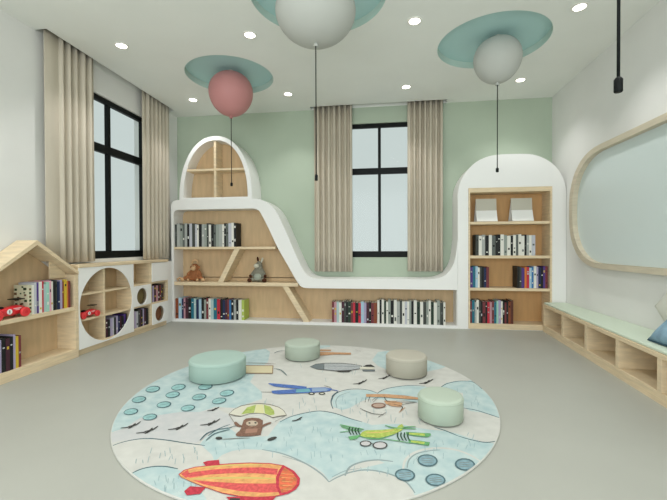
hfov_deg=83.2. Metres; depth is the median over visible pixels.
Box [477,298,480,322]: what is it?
book
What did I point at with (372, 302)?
book
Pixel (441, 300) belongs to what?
book
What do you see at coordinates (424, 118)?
curtain
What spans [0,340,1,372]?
book
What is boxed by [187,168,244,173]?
shelf
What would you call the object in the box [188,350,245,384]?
ottoman
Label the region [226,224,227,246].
book
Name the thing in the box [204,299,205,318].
book
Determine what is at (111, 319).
book
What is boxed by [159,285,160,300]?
book
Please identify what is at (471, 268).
book
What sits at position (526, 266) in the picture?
book
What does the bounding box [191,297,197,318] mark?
book
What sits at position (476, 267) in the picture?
book
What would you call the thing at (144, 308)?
book
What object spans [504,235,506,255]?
book
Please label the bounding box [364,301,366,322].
book
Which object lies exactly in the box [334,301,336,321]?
book
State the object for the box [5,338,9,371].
book
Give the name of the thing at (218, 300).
book
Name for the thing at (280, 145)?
wall
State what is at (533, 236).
book
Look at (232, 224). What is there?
book
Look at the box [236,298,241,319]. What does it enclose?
book
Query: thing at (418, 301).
book
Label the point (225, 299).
book
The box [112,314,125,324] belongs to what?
book
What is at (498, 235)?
book
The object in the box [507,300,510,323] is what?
book
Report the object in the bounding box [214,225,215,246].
book
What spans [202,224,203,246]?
book
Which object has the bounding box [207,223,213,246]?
book
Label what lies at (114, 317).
book
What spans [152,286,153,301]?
book
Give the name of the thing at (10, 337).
book
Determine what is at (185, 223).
book
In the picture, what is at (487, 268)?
book
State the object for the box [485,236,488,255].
book
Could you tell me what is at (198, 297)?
book
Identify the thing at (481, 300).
book
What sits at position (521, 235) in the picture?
book
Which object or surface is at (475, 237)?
book
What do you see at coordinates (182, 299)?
book
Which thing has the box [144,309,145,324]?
book
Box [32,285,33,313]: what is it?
book
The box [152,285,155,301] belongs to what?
book
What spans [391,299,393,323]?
book
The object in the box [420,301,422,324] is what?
book
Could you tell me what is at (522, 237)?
book
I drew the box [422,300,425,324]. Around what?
book
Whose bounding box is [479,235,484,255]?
book
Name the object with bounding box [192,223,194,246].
book
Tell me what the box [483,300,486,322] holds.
book
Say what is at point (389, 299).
book
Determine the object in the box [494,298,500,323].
book
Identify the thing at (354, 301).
book
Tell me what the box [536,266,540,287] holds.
book
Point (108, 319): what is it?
book
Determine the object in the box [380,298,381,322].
book
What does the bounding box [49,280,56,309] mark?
book
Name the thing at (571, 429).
floor
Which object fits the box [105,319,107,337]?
book
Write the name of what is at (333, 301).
book
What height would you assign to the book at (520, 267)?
0.263 m
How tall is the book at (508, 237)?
0.245 m
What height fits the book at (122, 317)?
0.185 m
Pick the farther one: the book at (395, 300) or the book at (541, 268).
the book at (395, 300)
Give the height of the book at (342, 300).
0.277 m
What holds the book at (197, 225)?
on the bookcase at (292, 293)
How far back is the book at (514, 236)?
4.67 m
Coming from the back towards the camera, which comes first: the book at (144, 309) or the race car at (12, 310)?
the book at (144, 309)
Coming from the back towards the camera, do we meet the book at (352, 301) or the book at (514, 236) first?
the book at (352, 301)
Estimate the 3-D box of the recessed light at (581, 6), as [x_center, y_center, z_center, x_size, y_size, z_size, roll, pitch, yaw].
[2.013,-1.986,3.071,0.124,0.006,0.124,0,1,8]
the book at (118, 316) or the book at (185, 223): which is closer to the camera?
the book at (118, 316)
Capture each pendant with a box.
[208,69,252,185]
[275,0,355,180]
[473,34,522,171]
[613,0,622,93]
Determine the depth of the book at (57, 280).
3.40 m
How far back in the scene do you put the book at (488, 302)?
4.72 m
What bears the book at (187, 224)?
on the bookcase at (292, 293)
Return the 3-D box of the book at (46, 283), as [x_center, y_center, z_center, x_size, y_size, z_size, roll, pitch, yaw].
[-2.569,0.408,3.289,0.155,0.258,0.027,0,1,8]
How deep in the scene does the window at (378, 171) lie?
5.29 m
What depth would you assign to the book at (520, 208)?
4.70 m
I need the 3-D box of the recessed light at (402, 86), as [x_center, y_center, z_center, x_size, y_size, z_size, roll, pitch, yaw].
[0.890,-1.998,4.600,0.124,0.006,0.124,0,1,8]
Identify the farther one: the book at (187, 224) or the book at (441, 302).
the book at (187, 224)
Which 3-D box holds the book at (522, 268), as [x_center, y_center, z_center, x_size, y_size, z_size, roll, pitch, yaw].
[2.367,0.347,4.753,0.032,0.250,0.180,0,1,8]
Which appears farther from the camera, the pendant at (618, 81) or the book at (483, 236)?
the book at (483, 236)
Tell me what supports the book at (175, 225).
on the bookcase at (292, 293)
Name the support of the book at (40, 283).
on the bookcase at (50, 338)
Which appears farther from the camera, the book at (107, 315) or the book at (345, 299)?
the book at (345, 299)
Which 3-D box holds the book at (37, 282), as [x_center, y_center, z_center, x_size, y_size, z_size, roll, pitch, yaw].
[-2.589,0.406,3.198,0.159,0.264,0.018,0,1,8]
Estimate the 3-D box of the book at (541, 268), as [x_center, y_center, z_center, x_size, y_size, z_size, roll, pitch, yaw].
[2.584,0.346,4.715,0.022,0.252,0.177,0,1,8]
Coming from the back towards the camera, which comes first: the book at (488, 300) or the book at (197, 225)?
the book at (197, 225)
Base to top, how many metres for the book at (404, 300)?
0.293 m
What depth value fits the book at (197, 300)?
5.26 m
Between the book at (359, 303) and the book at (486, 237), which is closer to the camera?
the book at (486, 237)
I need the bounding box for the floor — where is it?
[0,321,666,499]
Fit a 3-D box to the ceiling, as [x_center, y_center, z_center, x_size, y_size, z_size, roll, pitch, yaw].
[-0.239,-2.067,1.734,5.893,0.200,7.813,0,1,8]
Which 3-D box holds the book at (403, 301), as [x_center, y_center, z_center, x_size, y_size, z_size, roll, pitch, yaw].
[0.919,0.813,4.955,0.033,0.292,0.178,0,1,8]
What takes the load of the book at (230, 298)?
in the bookcase at (292, 293)
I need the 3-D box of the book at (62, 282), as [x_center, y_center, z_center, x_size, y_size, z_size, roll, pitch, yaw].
[-2.554,0.414,3.447,0.158,0.243,0.022,0,1,8]
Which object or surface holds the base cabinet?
on the floor
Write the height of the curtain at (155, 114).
2.245 m
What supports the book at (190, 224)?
on the bookcase at (292, 293)
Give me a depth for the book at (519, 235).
4.66 m
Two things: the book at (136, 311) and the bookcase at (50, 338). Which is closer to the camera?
the bookcase at (50, 338)
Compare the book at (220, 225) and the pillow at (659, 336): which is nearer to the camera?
the pillow at (659, 336)
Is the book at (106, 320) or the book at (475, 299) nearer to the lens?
the book at (106, 320)
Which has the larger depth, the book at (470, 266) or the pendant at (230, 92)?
the book at (470, 266)
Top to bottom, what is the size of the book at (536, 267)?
0.263 m
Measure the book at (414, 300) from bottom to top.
0.309 m
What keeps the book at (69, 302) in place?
on the bookcase at (50, 338)
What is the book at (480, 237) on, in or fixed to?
on the bookcase at (535, 177)
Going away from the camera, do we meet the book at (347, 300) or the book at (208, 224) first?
the book at (347, 300)
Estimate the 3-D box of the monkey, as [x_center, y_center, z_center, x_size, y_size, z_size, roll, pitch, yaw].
[-2.002,0.286,5.330,0.422,0.314,0.148,0,1,8]
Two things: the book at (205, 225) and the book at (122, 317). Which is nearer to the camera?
the book at (122, 317)
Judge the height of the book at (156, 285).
0.203 m
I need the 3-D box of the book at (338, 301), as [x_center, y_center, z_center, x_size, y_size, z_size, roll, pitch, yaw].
[0.070,0.824,5.082,0.030,0.273,0.189,0,1,8]
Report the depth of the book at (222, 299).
5.21 m
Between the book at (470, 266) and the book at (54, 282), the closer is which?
the book at (54, 282)
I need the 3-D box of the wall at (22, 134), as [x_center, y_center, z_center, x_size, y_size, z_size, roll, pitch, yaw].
[-2.965,-0.541,1.978,0.180,3.160,7.513,0,1,8]
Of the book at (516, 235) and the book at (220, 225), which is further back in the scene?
the book at (220, 225)
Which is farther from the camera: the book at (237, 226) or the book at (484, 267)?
the book at (237, 226)
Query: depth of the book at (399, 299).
4.88 m
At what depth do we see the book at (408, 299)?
4.86 m
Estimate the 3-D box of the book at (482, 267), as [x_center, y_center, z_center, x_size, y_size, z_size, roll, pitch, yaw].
[1.891,0.341,4.815,0.029,0.264,0.178,0,1,8]
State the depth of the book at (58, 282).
3.38 m
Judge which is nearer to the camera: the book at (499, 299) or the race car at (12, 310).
the race car at (12, 310)
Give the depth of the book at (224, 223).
5.19 m
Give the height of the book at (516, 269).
0.270 m
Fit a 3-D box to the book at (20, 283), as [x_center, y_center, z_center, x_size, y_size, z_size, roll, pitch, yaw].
[-2.588,0.407,3.177,0.153,0.263,0.021,0,1,8]
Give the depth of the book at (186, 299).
5.28 m
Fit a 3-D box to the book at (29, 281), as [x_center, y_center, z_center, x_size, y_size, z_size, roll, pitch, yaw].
[-2.576,0.404,3.243,0.149,0.267,0.016,0,1,8]
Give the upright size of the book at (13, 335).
0.273 m
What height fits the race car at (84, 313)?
0.117 m
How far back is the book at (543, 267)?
4.63 m
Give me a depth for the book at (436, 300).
4.81 m
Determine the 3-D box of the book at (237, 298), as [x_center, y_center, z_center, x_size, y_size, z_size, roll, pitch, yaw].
[-1.349,0.825,5.274,0.032,0.278,0.183,0,1,8]
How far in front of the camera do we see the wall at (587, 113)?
3.63 m
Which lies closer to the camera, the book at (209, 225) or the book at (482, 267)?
the book at (482, 267)
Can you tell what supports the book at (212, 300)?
in the bookcase at (292, 293)
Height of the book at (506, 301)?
0.284 m
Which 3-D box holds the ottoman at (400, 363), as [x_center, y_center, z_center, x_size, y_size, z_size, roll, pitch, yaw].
[0.593,0.922,3.057,0.334,0.152,0.334,0,1,8]
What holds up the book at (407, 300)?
in the bookcase at (292, 293)
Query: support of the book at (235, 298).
in the bookcase at (292, 293)
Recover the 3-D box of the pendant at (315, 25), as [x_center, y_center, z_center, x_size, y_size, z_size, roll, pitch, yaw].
[-0.136,-1.294,2.892,0.616,1.510,0.616,0,1,8]
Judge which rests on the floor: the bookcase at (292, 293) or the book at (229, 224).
the bookcase at (292, 293)
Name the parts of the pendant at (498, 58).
cord, lamp shade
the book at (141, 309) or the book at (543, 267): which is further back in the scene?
the book at (543, 267)
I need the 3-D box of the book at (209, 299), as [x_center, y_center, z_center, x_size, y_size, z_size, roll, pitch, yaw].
[-1.714,0.821,5.322,0.034,0.287,0.180,0,1,8]
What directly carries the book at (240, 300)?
in the bookcase at (292, 293)
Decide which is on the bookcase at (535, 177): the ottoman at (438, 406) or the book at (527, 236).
the book at (527, 236)
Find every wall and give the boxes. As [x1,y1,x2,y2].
[0,9,177,266]
[177,97,551,276]
[552,0,666,329]
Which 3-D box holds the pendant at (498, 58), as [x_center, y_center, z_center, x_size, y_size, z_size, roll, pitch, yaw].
[1.581,-1.408,3.622,0.439,1.310,0.439,0,1,8]
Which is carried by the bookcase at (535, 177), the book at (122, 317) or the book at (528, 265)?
the book at (528, 265)
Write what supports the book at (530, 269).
on the bookcase at (535, 177)
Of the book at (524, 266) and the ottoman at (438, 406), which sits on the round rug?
the ottoman at (438, 406)
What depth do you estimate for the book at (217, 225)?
5.21 m
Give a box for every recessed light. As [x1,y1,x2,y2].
[114,42,128,48]
[188,98,197,101]
[243,31,256,38]
[283,92,292,95]
[401,85,410,88]
[407,16,421,25]
[515,77,525,82]
[571,2,588,11]
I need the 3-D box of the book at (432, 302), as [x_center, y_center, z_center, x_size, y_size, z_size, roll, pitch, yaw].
[1.282,0.813,4.914,0.035,0.291,0.190,0,1,8]
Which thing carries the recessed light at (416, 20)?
in the ceiling
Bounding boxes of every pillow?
[647,320,666,345]
[655,293,666,321]
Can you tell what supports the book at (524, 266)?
on the bookcase at (535, 177)
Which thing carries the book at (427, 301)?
in the bookcase at (292, 293)
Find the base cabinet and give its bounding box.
[65,259,168,355]
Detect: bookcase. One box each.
[0,240,78,384]
[166,199,457,328]
[179,136,260,199]
[452,154,565,330]
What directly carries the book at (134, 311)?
in the base cabinet
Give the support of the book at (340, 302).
in the bookcase at (292, 293)
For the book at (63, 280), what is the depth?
3.46 m
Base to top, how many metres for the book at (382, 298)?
0.312 m
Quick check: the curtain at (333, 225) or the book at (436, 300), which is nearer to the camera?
the book at (436, 300)
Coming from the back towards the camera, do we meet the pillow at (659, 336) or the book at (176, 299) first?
the book at (176, 299)
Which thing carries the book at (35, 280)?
on the bookcase at (50, 338)
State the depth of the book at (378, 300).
4.91 m
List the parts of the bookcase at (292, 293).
filler panel, shelf, shelf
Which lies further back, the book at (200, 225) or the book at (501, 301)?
the book at (200, 225)
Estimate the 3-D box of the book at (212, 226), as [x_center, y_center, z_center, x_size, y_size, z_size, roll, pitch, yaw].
[-1.669,-0.198,5.309,0.040,0.303,0.189,0,1,8]
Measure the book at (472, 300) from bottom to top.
0.285 m
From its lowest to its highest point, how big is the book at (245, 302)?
0.274 m
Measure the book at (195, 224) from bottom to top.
0.317 m
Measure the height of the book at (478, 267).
0.252 m
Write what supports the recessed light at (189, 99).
in the ceiling
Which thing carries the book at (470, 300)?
in the bookcase at (535, 177)
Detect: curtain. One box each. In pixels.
[43,29,94,263]
[142,90,169,259]
[314,105,352,271]
[407,100,442,271]
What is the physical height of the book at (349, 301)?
0.285 m
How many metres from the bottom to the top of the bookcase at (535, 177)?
2.180 m
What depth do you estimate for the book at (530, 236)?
4.64 m
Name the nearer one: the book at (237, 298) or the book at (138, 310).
the book at (138, 310)
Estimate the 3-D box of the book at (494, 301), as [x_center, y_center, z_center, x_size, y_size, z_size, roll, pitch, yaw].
[2.043,0.787,4.801,0.026,0.269,0.182,0,1,8]
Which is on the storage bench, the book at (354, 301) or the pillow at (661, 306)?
the pillow at (661, 306)
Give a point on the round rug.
(335, 425)
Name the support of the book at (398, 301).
in the bookcase at (292, 293)
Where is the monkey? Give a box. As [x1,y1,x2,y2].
[177,259,204,280]
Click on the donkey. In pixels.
(259, 275)
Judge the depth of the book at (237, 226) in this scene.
5.22 m
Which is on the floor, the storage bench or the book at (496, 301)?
the storage bench
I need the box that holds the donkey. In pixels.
[247,257,266,281]
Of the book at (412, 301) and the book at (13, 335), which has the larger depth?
the book at (412, 301)
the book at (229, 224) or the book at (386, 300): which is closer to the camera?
the book at (386, 300)
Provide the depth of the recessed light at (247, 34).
3.45 m
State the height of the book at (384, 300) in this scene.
0.296 m
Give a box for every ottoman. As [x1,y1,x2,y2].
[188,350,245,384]
[285,338,319,361]
[386,349,426,378]
[417,387,463,426]
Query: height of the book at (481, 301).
0.267 m
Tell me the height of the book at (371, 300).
0.274 m
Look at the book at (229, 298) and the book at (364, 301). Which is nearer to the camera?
the book at (364, 301)
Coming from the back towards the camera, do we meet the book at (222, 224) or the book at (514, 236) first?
the book at (222, 224)
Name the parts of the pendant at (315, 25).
lamp shade, cord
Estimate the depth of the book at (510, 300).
4.68 m
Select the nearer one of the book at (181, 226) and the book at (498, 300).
the book at (498, 300)
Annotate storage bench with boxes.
[543,302,666,407]
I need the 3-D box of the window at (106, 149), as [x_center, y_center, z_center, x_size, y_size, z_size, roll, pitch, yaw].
[-2.581,-0.813,4.454,0.050,1.810,1.030,0,1,8]
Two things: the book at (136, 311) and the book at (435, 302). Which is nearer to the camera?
the book at (136, 311)
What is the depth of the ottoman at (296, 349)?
3.39 m
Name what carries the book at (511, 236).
on the bookcase at (535, 177)
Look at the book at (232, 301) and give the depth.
5.19 m
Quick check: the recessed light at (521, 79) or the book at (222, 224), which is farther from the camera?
the book at (222, 224)
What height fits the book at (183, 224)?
0.318 m
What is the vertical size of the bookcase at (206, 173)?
0.870 m
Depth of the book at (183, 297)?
5.29 m
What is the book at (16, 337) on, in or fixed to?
on the bookcase at (50, 338)
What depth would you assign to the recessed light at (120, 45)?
3.63 m
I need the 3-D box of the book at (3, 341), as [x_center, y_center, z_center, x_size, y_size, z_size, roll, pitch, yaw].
[-2.623,0.813,2.911,0.154,0.265,0.028,0,1,8]
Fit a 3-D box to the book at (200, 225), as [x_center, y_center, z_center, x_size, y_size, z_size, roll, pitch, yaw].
[-1.849,-0.204,5.330,0.042,0.316,0.179,0,1,8]
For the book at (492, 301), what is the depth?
4.71 m
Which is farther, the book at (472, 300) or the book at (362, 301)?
the book at (362, 301)
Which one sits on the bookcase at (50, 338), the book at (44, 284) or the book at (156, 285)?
the book at (44, 284)
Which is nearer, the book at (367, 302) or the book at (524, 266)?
the book at (524, 266)
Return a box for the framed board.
[569,113,666,275]
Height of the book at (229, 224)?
0.326 m
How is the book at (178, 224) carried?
on the bookcase at (292, 293)
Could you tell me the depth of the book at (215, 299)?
5.22 m
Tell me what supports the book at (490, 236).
on the bookcase at (535, 177)
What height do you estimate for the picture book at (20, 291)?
0.248 m
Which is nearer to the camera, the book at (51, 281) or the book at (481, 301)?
the book at (51, 281)
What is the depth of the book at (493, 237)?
4.71 m
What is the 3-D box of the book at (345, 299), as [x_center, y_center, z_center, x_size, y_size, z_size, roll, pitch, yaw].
[0.167,0.818,5.067,0.024,0.285,0.191,0,1,8]
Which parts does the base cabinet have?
circle panel, hole panel, door, hole panel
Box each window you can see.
[94,93,142,258]
[352,122,407,256]
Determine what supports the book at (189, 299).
in the bookcase at (292, 293)
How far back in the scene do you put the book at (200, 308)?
5.25 m
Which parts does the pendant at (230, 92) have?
lamp shade, cord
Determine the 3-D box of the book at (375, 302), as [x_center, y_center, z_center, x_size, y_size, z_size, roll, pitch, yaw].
[0.561,0.824,5.007,0.039,0.271,0.184,0,1,8]
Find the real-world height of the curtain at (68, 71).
2.230 m
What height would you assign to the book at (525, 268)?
0.263 m
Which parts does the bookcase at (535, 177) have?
shelf, shelf, shelf, insert frame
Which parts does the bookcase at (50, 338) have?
roof panel, shelf, roof panel, panel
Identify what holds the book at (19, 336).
on the bookcase at (50, 338)
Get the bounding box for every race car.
[0,298,29,320]
[80,304,99,318]
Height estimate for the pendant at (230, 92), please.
1.324 m
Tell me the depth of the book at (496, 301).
4.71 m
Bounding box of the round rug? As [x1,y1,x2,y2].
[110,345,500,499]
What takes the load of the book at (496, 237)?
on the bookcase at (535, 177)
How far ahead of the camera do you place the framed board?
3.42 m
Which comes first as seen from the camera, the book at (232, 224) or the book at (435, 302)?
the book at (435, 302)
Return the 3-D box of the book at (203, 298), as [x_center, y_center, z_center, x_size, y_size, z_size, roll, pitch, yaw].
[-1.816,0.818,5.336,0.038,0.293,0.176,0,1,8]
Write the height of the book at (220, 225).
0.311 m
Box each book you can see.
[0,334,15,368]
[0,336,12,369]
[0,337,5,372]
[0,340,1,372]
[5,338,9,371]
[14,285,31,314]
[15,335,20,366]
[15,336,18,367]
[18,282,36,313]
[26,281,41,312]
[29,281,43,312]
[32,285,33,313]
[35,280,50,310]
[37,282,38,312]
[44,282,49,311]
[44,284,45,311]
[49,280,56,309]
[51,281,52,310]
[52,279,66,307]
[53,281,55,309]
[57,280,61,308]
[57,281,59,309]
[62,282,63,308]
[68,281,70,306]
[105,315,117,333]
[105,318,112,335]
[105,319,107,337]
[108,319,109,336]
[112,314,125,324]
[114,315,123,328]
[114,317,115,334]
[118,316,119,332]
[134,309,139,326]
[134,311,135,328]
[136,311,137,327]
[141,309,142,325]
[144,308,147,324]
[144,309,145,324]
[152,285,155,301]
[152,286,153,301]
[156,285,157,300]
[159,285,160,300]
[175,225,176,246]
[175,298,178,317]
[177,223,182,246]
[178,296,187,318]
[180,225,182,246]
[182,299,183,318]
[183,224,184,246]
[185,223,188,246]
[185,297,190,318]
[187,224,188,246]
[188,297,194,318]
[189,223,191,246]
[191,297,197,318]
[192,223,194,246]
[194,297,201,318]
[195,224,198,246]
[196,298,200,318]
[197,225,198,246]
[199,224,201,246]
[199,299,201,318]
[201,296,209,318]
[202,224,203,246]
[204,224,206,246]
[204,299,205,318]
[206,297,211,318]
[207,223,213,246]
[208,297,215,318]
[209,225,210,246]
[211,225,213,246]
[211,298,214,318]
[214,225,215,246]
[214,297,221,318]
[216,224,218,246]
[217,298,221,318]
[219,224,221,246]
[220,297,227,318]
[222,224,223,246]
[223,299,226,319]
[224,223,227,246]
[225,298,229,319]
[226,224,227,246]
[227,298,233,319]
[228,223,231,246]
[229,298,235,319]
[231,223,233,246]
[231,298,236,319]
[234,223,240,246]
[234,298,238,319]
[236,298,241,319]
[238,298,245,319]
[242,298,248,319]
[332,300,335,321]
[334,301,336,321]
[337,300,340,321]
[339,301,341,321]
[342,300,344,322]
[344,299,346,322]
[346,300,347,322]
[348,300,351,322]
[351,301,353,322]
[353,301,355,322]
[355,301,358,322]
[358,301,360,322]
[361,300,364,322]
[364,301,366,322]
[366,300,369,322]
[369,300,371,322]
[371,301,373,322]
[374,301,376,322]
[377,298,379,322]
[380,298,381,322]
[382,298,383,322]
[384,300,385,323]
[386,300,387,323]
[388,298,390,323]
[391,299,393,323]
[394,299,396,323]
[397,300,399,323]
[399,299,401,323]
[402,300,404,323]
[404,300,406,323]
[407,300,408,323]
[408,299,410,323]
[411,299,413,323]
[413,299,416,323]
[417,300,419,323]
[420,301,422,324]
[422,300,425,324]
[425,300,428,324]
[427,299,430,324]
[431,300,433,324]
[433,301,436,324]
[435,299,439,324]
[440,301,442,324]
[441,300,444,324]
[470,266,474,287]
[470,267,472,287]
[470,299,474,322]
[470,300,471,322]
[472,265,477,287]
[473,235,478,255]
[473,298,478,322]
[474,199,497,221]
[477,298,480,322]
[478,267,479,287]
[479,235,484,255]
[479,236,481,255]
[479,266,483,287]
[481,300,484,322]
[481,301,482,322]
[483,266,488,287]
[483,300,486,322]
[484,267,485,287]
[484,300,489,322]
[485,235,491,255]
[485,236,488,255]
[488,299,493,322]
[488,300,491,322]
[492,235,494,255]
[492,299,497,323]
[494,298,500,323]
[494,301,495,323]
[495,234,499,255]
[495,236,497,255]
[499,299,504,323]
[500,234,503,255]
[501,301,502,323]
[502,299,507,323]
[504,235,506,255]
[506,299,512,323]
[507,236,510,255]
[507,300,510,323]
[508,198,533,220]
[508,235,515,255]
[511,236,512,255]
[513,266,519,287]
[516,234,520,255]
[516,235,517,255]
[520,266,526,287]
[520,267,521,287]
[521,235,525,255]
[521,236,523,255]
[522,268,523,287]
[524,266,528,287]
[526,235,528,255]
[526,266,533,287]
[528,265,535,287]
[529,235,531,255]
[529,267,531,287]
[532,235,534,255]
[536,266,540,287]
[536,267,537,287]
[537,266,544,287]
[541,268,542,287]
[545,266,547,287]
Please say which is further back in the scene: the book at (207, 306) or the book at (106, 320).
the book at (207, 306)
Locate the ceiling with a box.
[0,0,660,116]
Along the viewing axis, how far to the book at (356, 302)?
4.96 m
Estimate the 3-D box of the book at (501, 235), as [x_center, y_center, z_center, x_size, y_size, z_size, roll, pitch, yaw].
[2.122,-0.064,4.788,0.041,0.263,0.190,0,1,8]
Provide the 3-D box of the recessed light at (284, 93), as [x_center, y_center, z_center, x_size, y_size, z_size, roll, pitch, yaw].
[-0.583,-1.995,4.805,0.124,0.006,0.124,0,1,8]
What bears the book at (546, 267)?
on the bookcase at (535, 177)
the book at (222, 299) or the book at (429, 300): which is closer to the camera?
the book at (429, 300)
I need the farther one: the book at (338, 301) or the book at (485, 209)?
the book at (338, 301)

